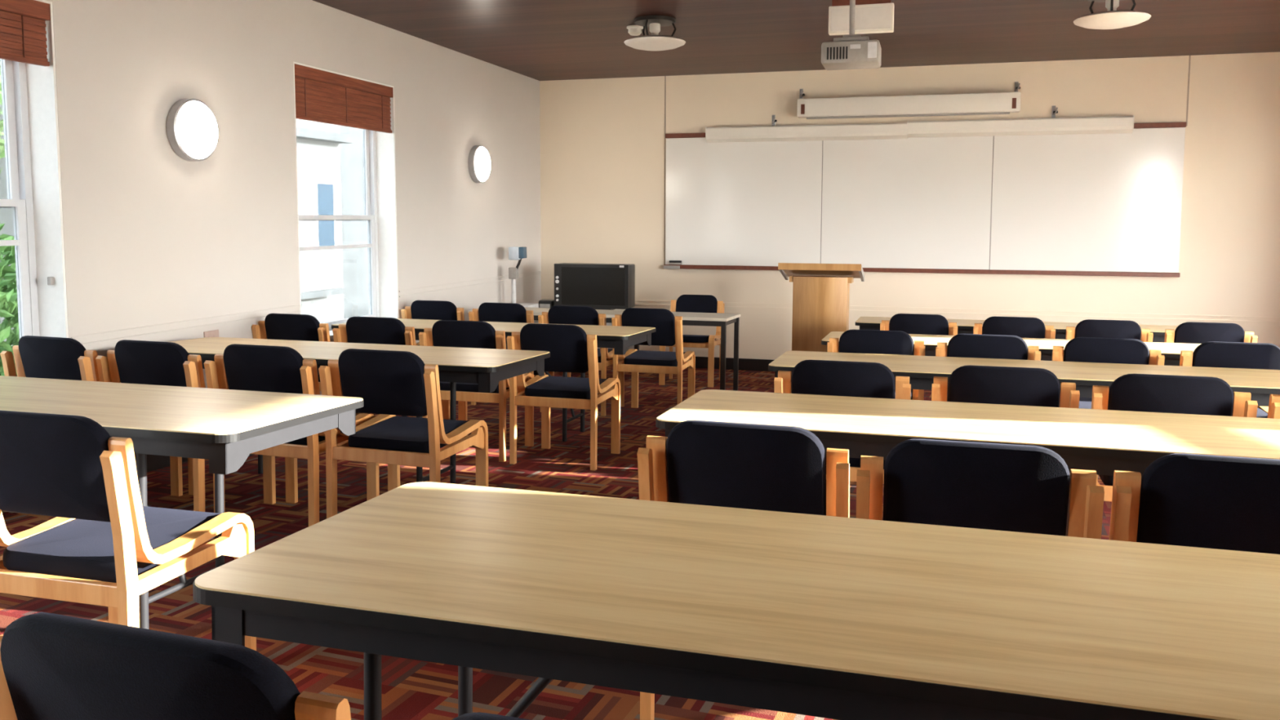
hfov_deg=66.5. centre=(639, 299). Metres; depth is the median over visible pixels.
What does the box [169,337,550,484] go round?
folding table
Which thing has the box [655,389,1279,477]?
folding table
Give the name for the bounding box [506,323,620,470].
chair
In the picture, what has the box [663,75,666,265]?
trim
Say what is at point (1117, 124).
whiteboard light
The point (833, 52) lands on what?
vent
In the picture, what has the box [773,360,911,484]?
chair
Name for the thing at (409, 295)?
trim
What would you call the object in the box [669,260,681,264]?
eraser
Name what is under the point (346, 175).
window
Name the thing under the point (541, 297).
trim
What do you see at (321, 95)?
blind
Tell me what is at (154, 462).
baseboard
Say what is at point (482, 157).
diffuser
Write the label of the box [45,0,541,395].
wall
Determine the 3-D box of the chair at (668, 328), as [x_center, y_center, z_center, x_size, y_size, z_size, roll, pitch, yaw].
[0.110,0.453,7.217,0.508,0.819,0.518,1,5,16]
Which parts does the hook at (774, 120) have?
plate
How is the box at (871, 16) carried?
attached to the ceiling
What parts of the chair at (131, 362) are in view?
leg, backrest, leg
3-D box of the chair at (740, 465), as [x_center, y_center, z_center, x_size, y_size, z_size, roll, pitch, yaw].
[0.312,0.688,2.592,0.508,0.819,0.518,2,5,17]
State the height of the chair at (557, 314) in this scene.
0.819 m
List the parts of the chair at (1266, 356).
leg, backrest, seat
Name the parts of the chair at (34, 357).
leg, backrest, leg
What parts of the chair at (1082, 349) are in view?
leg, seat, backrest, leg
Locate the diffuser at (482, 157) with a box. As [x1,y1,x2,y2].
[474,146,490,181]
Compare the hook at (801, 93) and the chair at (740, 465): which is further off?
the hook at (801, 93)
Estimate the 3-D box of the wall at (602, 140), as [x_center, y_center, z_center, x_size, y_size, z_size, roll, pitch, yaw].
[2.469,-0.572,9.619,7.810,3.350,0.200,2,5,16]
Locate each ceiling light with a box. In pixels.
[623,15,685,51]
[1073,0,1151,29]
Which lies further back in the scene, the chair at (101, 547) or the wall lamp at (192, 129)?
the wall lamp at (192, 129)
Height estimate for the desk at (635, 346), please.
0.653 m
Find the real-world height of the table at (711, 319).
0.721 m
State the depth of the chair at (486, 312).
7.44 m
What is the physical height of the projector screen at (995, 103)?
0.193 m
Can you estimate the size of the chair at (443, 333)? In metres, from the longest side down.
0.819 x 0.518 x 0.508 m
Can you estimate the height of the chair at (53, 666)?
0.819 m
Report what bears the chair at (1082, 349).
on the floor
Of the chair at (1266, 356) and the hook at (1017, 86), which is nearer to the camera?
the chair at (1266, 356)
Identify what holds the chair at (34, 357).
on the floor
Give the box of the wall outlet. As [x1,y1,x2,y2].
[203,329,218,337]
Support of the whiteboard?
attached to the wall at (602, 140)
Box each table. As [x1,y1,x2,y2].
[0,375,364,629]
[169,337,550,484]
[192,481,1279,719]
[331,318,655,441]
[467,306,740,391]
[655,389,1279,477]
[768,351,1279,406]
[821,331,1200,365]
[855,316,1177,342]
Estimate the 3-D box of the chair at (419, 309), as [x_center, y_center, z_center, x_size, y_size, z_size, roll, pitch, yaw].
[-1.571,0.399,7.899,0.508,0.819,0.518,1,5,15]
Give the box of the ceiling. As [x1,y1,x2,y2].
[312,0,1279,80]
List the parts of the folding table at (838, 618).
leg, leg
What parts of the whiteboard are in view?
board panel, board panel, rail, board panel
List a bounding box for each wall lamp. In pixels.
[166,98,217,161]
[468,145,490,182]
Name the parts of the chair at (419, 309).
leg, backrest, leg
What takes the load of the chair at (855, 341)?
on the floor
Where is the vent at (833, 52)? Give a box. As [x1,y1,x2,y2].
[826,46,847,59]
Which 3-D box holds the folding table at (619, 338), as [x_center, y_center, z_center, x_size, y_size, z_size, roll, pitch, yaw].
[-0.967,0.523,6.504,2.050,0.719,0.710,2,5,16]
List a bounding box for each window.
[0,0,68,375]
[293,61,398,339]
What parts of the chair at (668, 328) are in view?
leg, rail, backrest, seat, leg, rail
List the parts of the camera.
post, arm, plate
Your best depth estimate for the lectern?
8.52 m
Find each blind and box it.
[0,0,50,66]
[294,63,393,133]
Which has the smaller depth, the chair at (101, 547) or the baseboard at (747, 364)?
the chair at (101, 547)
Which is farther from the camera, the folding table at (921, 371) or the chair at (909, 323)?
the chair at (909, 323)
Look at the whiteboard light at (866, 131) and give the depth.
9.56 m
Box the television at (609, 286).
[554,262,635,310]
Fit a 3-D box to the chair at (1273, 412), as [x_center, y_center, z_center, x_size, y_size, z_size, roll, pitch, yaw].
[2.441,0.669,3.476,0.508,0.819,0.518,1,5,16]
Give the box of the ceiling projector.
[821,0,881,70]
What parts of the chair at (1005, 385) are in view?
leg, backrest, leg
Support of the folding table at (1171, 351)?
on the floor
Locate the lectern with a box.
[777,262,864,351]
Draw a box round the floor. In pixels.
[0,364,1111,719]
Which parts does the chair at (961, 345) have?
leg, backrest, leg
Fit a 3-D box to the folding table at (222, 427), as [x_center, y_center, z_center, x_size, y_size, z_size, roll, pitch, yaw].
[-2.007,0.671,3.303,2.050,0.719,0.710,2,5,16]
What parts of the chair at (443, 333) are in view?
leg, backrest, rail, seat, leg, rail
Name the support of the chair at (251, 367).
on the floor
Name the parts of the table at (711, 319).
leg, leg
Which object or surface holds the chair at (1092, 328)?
on the floor
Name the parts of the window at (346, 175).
pane, pane, sash, frame, sash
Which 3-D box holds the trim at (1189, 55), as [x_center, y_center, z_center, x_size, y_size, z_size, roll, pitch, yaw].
[4.886,-1.859,8.703,0.012,0.620,0.004,2,5,16]
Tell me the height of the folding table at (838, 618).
0.719 m
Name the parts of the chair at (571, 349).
leg, rail, rail, backrest, seat, leg, rail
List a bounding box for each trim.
[70,271,541,346]
[541,297,1279,323]
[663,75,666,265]
[1186,55,1191,125]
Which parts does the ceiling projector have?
mount plate, connector panel, panel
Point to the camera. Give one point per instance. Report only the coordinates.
(517, 253)
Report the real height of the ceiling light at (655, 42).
0.218 m
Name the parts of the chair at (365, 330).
leg, backrest, leg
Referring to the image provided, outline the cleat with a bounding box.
[47,276,53,284]
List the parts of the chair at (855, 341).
leg, backrest, seat, leg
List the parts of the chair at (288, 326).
leg, backrest, leg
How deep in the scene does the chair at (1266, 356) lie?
4.75 m
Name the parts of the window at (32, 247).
pane, sash, pane, sash, frame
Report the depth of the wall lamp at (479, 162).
8.87 m
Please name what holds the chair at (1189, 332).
on the floor
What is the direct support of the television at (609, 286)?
on the desk at (635, 346)
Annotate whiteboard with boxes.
[663,121,1186,276]
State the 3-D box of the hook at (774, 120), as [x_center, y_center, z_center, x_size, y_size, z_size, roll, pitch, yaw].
[1.331,-1.780,9.698,0.052,0.110,0.087,2,5,16]
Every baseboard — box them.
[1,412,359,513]
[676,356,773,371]
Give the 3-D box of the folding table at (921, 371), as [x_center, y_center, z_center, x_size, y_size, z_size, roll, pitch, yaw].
[1.844,0.659,4.456,2.440,0.719,0.710,2,5,16]
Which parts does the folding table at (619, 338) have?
leg, leg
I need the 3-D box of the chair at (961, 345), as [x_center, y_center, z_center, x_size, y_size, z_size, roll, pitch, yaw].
[1.859,0.571,5.277,0.509,0.819,0.518,2,5,17]
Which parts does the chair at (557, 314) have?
leg, backrest, rail, leg, seat, rail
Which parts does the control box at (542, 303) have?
panel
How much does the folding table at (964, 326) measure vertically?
0.719 m
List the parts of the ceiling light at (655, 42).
arm, dish, ceiling plate, arm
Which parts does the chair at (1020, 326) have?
leg, leg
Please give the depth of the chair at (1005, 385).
3.59 m
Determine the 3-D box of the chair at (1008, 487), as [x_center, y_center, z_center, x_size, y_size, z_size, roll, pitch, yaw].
[0.795,0.704,2.390,0.508,0.819,0.518,1,5,15]
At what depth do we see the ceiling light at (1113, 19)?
6.18 m
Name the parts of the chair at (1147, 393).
leg, rail, seat, backrest, leg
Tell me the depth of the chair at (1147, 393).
3.39 m
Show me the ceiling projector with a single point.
(852, 51)
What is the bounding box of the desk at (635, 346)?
[533,309,639,373]
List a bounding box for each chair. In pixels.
[0,335,182,496]
[0,410,256,650]
[0,612,351,719]
[95,339,275,511]
[204,343,379,526]
[251,313,372,413]
[318,348,488,518]
[332,316,450,419]
[400,300,464,345]
[418,320,533,462]
[451,711,529,719]
[468,302,554,404]
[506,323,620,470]
[537,305,624,416]
[611,307,695,408]
[636,420,849,719]
[658,294,724,387]
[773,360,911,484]
[826,329,924,399]
[856,439,1104,538]
[880,313,957,335]
[931,364,1079,526]
[935,333,1040,399]
[973,315,1055,338]
[1052,337,1164,408]
[1065,319,1153,342]
[1091,373,1257,501]
[1109,453,1279,554]
[1164,321,1257,343]
[1179,341,1279,417]
[1267,394,1279,418]
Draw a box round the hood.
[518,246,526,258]
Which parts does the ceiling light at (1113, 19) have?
arm, ceiling plate, arm, dish, arm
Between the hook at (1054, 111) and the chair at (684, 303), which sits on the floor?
the chair at (684, 303)
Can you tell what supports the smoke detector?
attached to the ceiling
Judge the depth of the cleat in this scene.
4.69 m
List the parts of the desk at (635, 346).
modesty panel, leg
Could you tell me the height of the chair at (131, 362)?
0.819 m
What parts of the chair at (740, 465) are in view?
leg, backrest, leg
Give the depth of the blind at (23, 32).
4.47 m
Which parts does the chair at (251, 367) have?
leg, backrest, rail, leg, seat, rail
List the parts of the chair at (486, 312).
leg, backrest, leg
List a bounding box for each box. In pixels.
[538,299,554,307]
[828,0,893,35]
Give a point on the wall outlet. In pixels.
(215, 333)
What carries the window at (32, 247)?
in the wall at (153, 235)
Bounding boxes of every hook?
[772,115,777,125]
[799,88,804,98]
[1014,81,1020,92]
[1051,105,1057,117]
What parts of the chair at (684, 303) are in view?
leg, rail, backrest, seat, rail, leg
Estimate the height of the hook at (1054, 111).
0.110 m
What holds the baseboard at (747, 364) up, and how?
attached to the wall at (602, 140)
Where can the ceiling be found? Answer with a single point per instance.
(540, 40)
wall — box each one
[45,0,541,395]
[539,52,1279,359]
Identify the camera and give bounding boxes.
[508,246,538,307]
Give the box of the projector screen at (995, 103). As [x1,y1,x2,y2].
[796,92,1021,119]
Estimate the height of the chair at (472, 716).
0.819 m
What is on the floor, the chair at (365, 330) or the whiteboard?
the chair at (365, 330)
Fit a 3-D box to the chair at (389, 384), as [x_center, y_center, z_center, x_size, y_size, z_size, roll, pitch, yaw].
[-0.990,0.593,4.173,0.508,0.819,0.518,2,5,17]
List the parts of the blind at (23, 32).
ladder cord, rail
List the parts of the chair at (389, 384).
leg, rail, rail, backrest, seat, leg, rail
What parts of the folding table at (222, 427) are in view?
leg, leg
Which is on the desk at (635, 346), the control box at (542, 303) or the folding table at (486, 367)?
the control box at (542, 303)
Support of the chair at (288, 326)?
on the floor
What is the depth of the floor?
4.30 m
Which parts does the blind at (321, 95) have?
ladder cord, rail, ladder cord, ladder cord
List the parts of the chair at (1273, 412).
leg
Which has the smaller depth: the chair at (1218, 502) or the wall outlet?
the chair at (1218, 502)
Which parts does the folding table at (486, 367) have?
leg, leg, leg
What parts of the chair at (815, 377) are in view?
leg, backrest, seat, rail, leg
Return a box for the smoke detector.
[626,25,643,35]
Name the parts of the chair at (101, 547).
rail, backrest, rail, seat, leg, rail, rail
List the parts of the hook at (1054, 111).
plate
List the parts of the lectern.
rail, rail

